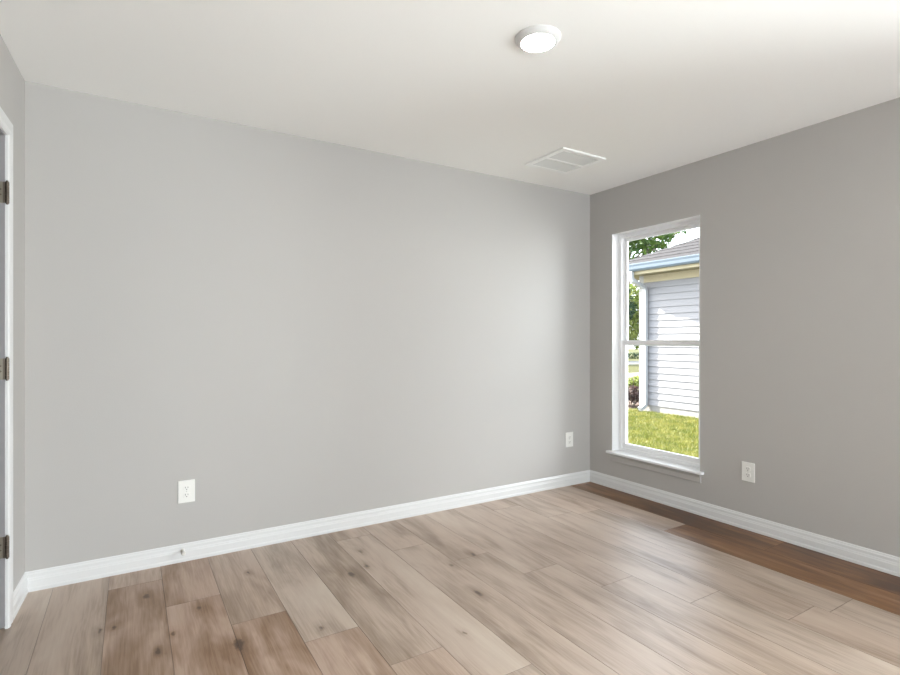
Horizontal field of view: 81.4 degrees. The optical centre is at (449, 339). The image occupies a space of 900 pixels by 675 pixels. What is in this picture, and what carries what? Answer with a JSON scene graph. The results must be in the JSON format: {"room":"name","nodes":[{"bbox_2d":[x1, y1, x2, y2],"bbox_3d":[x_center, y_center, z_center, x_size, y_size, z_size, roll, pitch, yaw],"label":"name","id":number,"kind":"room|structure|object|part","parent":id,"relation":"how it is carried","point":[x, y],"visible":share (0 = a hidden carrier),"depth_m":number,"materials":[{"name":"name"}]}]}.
{"room":"empty bedroom","nodes":[
{"label":"empty bedroom","id":0,"kind":"room"},
{"bbox_2d":[0,35,24,628],"bbox_3d":[-0.098,-0.017,-1.121,0.125,2.440,8.202,0,0,-29],"label":"wall","id":1,"kind":"structure","parent":0,"point":[12,83],"depth_m":2.39,"materials":[{"name":"grey paint"}]},
{"bbox_2d":[0,107,12,628],"bbox_3d":[-1.712,0.140,1.808,0.144,2.126,0.918,0,0,-29],"label":"door frame","id":2,"kind":"structure","parent":1,"relation":"in","point":[6,127],"depth_m":2.18,"materials":[{"name":"white paint"}]},
{"bbox_2d":[13,573,27,619],"bbox_3d":[-1.951,1.155,2.370,0.016,0.095,0.298,0,0,-29],"label":"baseboard","id":3,"kind":"structure","parent":1,"relation":"attached to","point":[20,592],"depth_m":2.37,"materials":[{"name":"white wood"}]},
{"bbox_2d":[25,81,589,571],"bbox_3d":[-0.869,0.043,3.305,5.073,2.560,0.170,0,0,-31],"label":"wall","id":4,"kind":"structure","parent":0,"point":[296,329],"depth_m":3.07,"materials":[{"name":"grey paint"}]},
{"bbox_2d":[181,548,185,555],"bbox_3d":[-1.435,1.141,2.813,0.023,0.023,0.060,0,0,-31],"label":"door stop","id":5,"kind":"object","parent":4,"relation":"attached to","point":[183,552],"visible":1,"depth_m":2.79,"materials":[{"name":"white rubber"}]},
{"bbox_2d":[178,479,194,503],"bbox_3d":[-1.437,0.826,2.854,0.082,0.122,0.008,0,0,-31],"label":"wall outlet","id":6,"kind":"object","parent":4,"relation":"attached to","point":[186,488],"visible":1,"depth_m":2.85,"materials":[{"name":"white plastic"}]},
{"bbox_2d":[183,492,189,497],"bbox_3d":[-1.436,0.846,2.852,0.035,0.029,0.003,0,0,-31],"label":"receptacle","id":7,"kind":"object","parent":6,"relation":"attached to","point":[185,494],"depth_m":2.85,"materials":[{"name":"white plastic"}]},
{"bbox_2d":[183,485,189,490],"bbox_3d":[-1.436,0.806,2.852,0.035,0.029,0.003,0,0,-31],"label":"receptacle","id":8,"kind":"object","parent":6,"relation":"attached to","point":[185,487],"depth_m":2.85,"materials":[{"name":"white plastic"}]},
{"bbox_2d":[25,470,589,591],"bbox_3d":[-0.413,1.155,3.474,3.778,0.095,0.016,0,0,-31],"label":"baseboard","id":9,"kind":"structure","parent":4,"relation":"attached to","point":[46,578],"depth_m":3.08,"materials":[{"name":"white wood"}]},
{"bbox_2d":[566,432,572,446],"bbox_3d":[0.990,0.825,4.334,0.082,0.122,0.008,0,0,-31],"label":"wall outlet","id":10,"kind":"object","parent":4,"relation":"attached to","point":[569,435],"visible":1,"depth_m":4.33,"materials":[{"name":"white plastic"}]},
{"bbox_2d":[0,482,899,674],"bbox_3d":[1.234,1.263,-0.308,4.903,0.120,8.189,0,0,-31],"label":"floor","id":11,"kind":"structure","parent":0,"point":[588,578],"depth_m":2.34,"materials":[{"name":"brown wood"}]},
{"bbox_2d":[0,0,899,194],"bbox_3d":[1.307,-1.312,-0.264,5.073,0.150,8.529,0,0,-31],"label":"ceiling","id":12,"kind":"structure","parent":0,"point":[648,88],"depth_m":2.37,"materials":[{"name":"white paint"}]},
{"bbox_2d":[515,24,560,52],"bbox_3d":[0.360,-1.225,2.144,0.188,0.025,0.188,0,0,-31],"label":"recessed light","id":13,"kind":"object","parent":12,"relation":"in","point":[540,38],"visible":1,"depth_m":2.11,"materials":[{"name":"white plastic"}]},
{"bbox_2d":[525,147,605,174],"bbox_3d":[0.794,-1.231,3.613,0.395,0.012,0.382,0,0,-31],"label":"ceiling vent","id":14,"kind":"object","parent":12,"relation":"in","point":[564,160],"visible":1,"depth_m":3.59,"materials":[{"name":"white metal"}]},
{"bbox_2d":[590,97,899,556],"bbox_3d":[3.400,0.183,1.013,0.170,2.840,8.529,0,0,-31],"label":"wall","id":15,"kind":"structure","parent":0,"point":[800,228],"depth_m":3.11,"materials":[{"name":"grey paint"}]},
{"bbox_2d":[606,215,703,483],"bbox_3d":[1.563,0.062,3.957,0.180,1.846,0.832,0,0,-31],"label":"window","id":16,"kind":"structure","parent":15,"relation":"in","point":[677,465],"depth_m":4.25,"materials":[{"name":"white plastic"}]},
{"bbox_3d":[1.535,0.911,3.940,0.114,0.019,0.832,0,0,-31],"label":"sill","id":17,"kind":"part","parent":16,"relation":"part of","materials":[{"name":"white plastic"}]},
{"bbox_3d":[1.601,0.441,3.980,0.027,0.877,0.712,0,0,-31],"label":"sash","id":18,"kind":"part","parent":16,"relation":"part of","materials":[{"name":"clear glass"}]},
{"bbox_3d":[1.625,-0.393,3.994,0.022,0.876,0.700,0,0,-31],"label":"sash","id":19,"kind":"part","parent":16,"relation":"part of","materials":[{"name":"clear glass"}]},
{"bbox_2d":[590,470,899,576],"bbox_3d":[3.321,1.155,0.965,0.016,0.095,8.189,0,0,-31],"label":"baseboard","id":20,"kind":"structure","parent":15,"relation":"attached to","point":[883,562],"depth_m":3.23,"materials":[{"name":"white wood"}]},
{"bbox_2d":[742,461,754,482],"bbox_3d":[1.891,0.837,3.317,0.008,0.122,0.082,0,0,-31],"label":"wall outlet","id":21,"kind":"object","parent":15,"relation":"attached to","point":[748,469],"visible":1,"depth_m":3.31,"materials":[{"name":"white plastic"}]},
{"label":"outside","id":22,"kind":"structure","parent":0,"visible":0},
{"bbox_2d":[628,349,698,455],"bbox_3d":[16.592,1.688,48.188,71.485,0.300,115.000,0,0,-31],"label":"lawn","id":23,"kind":"structure","parent":22,"point":[634,368],"depth_m":29.25,"materials":[{"name":"plant"}]},
{"bbox_2d":[628,375,638,389],"bbox_3d":[5.149,1.267,14.606,0.710,0.610,0.587,0,0,21],"label":"shrub","id":24,"kind":"object","parent":23,"relation":"on","point":[632,381],"visible":0.41,"depth_m":14.50,"materials":[{"name":"green plant"}]},
{"bbox_2d":[628,352,638,358],"bbox_3d":[15.792,1.281,43.041,8.215,0.731,0.873,0,0,-2],"label":"hedge","id":25,"kind":"object","parent":23,"relation":"on","point":[630,353],"visible":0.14,"depth_m":42.87,"materials":[{"name":"green plant"}]},
{"bbox_2d":[629,283,638,349],"bbox_3d":[12.752,-1.312,38.016,6.345,5.913,3.206,0,0,3],"label":"tree","id":26,"kind":"object","parent":23,"relation":"on","point":[634,322],"visible":0.2,"depth_m":37.36,"materials":[{"name":"green plant"}]},
{"bbox_2d":[628,400,639,407],"bbox_3d":[3.619,1.508,12.983,2.500,0.060,2.500,0,0,-31],"label":"mulch bed","id":27,"kind":"object","parent":23,"relation":"on","point":[637,404],"visible":0.02,"depth_m":12.01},
{"bbox_2d":[628,385,638,405],"bbox_3d":[4.189,1.286,11.987,0.628,0.514,0.593,0,0,-31],"label":"shrub","id":28,"kind":"object","parent":27,"relation":"on","point":[633,393],"visible":0.61,"depth_m":11.91,"materials":[{"name":"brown plant"}]},
{"bbox_2d":[629,229,690,283],"bbox_3d":[7.522,-2.747,23.976,7.256,8.781,3.171,0,0,-9],"label":"tree","id":29,"kind":"object","parent":23,"relation":"on","point":[646,246],"visible":0.1,"depth_m":23.67,"materials":[{"name":"green plant"}]},
{"bbox_2d":[628,407,698,457],"bbox_3d":[3.333,1.498,8.032,2.561,0.084,7.442,0,0,15],"label":"grass","id":30,"kind":"structure","parent":23,"relation":"on","point":[675,425],"depth_m":8.60,"materials":[{"name":"green plant"}]},
{"bbox_2d":[629,237,698,417],"bbox_3d":[12.060,-1.229,8.030,11.145,5.534,15.100,0,0,-31],"label":"house","id":31,"kind":"structure","parent":23,"relation":"on","point":[667,279],"depth_m":10.76,"materials":[{"name":"grey plastic"}]},
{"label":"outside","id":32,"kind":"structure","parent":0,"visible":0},
{"bbox_2d":[628,361,638,364],"bbox_3d":[14.927,1.583,36.982,56.000,0.110,3.600,0,0,-31],"label":"street","id":33,"kind":"structure","parent":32,"point":[629,362],"depth_m":35.52,"materials":[{"name":"grey concrete"}]},
{"bbox_2d":[629,285,637,323],"bbox_3d":[9.794,-1.230,33.077,4.232,5.747,2.742,0,0,-7],"label":"tree","id":34,"kind":"object","parent":33,"relation":"on","point":[632,306],"visible":0.09,"depth_m":32.52,"materials":[{"name":"green plant"}]},
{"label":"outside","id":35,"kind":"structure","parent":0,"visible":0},
{"bbox_2d":[628,373,638,377],"bbox_3d":[11.216,1.582,24.821,35.000,0.112,1.900,0,0,-31],"label":"driveway","id":36,"kind":"structure","parent":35,"point":[630,375],"depth_m":23.13,"materials":[{"name":"grey concrete"}]}
]}

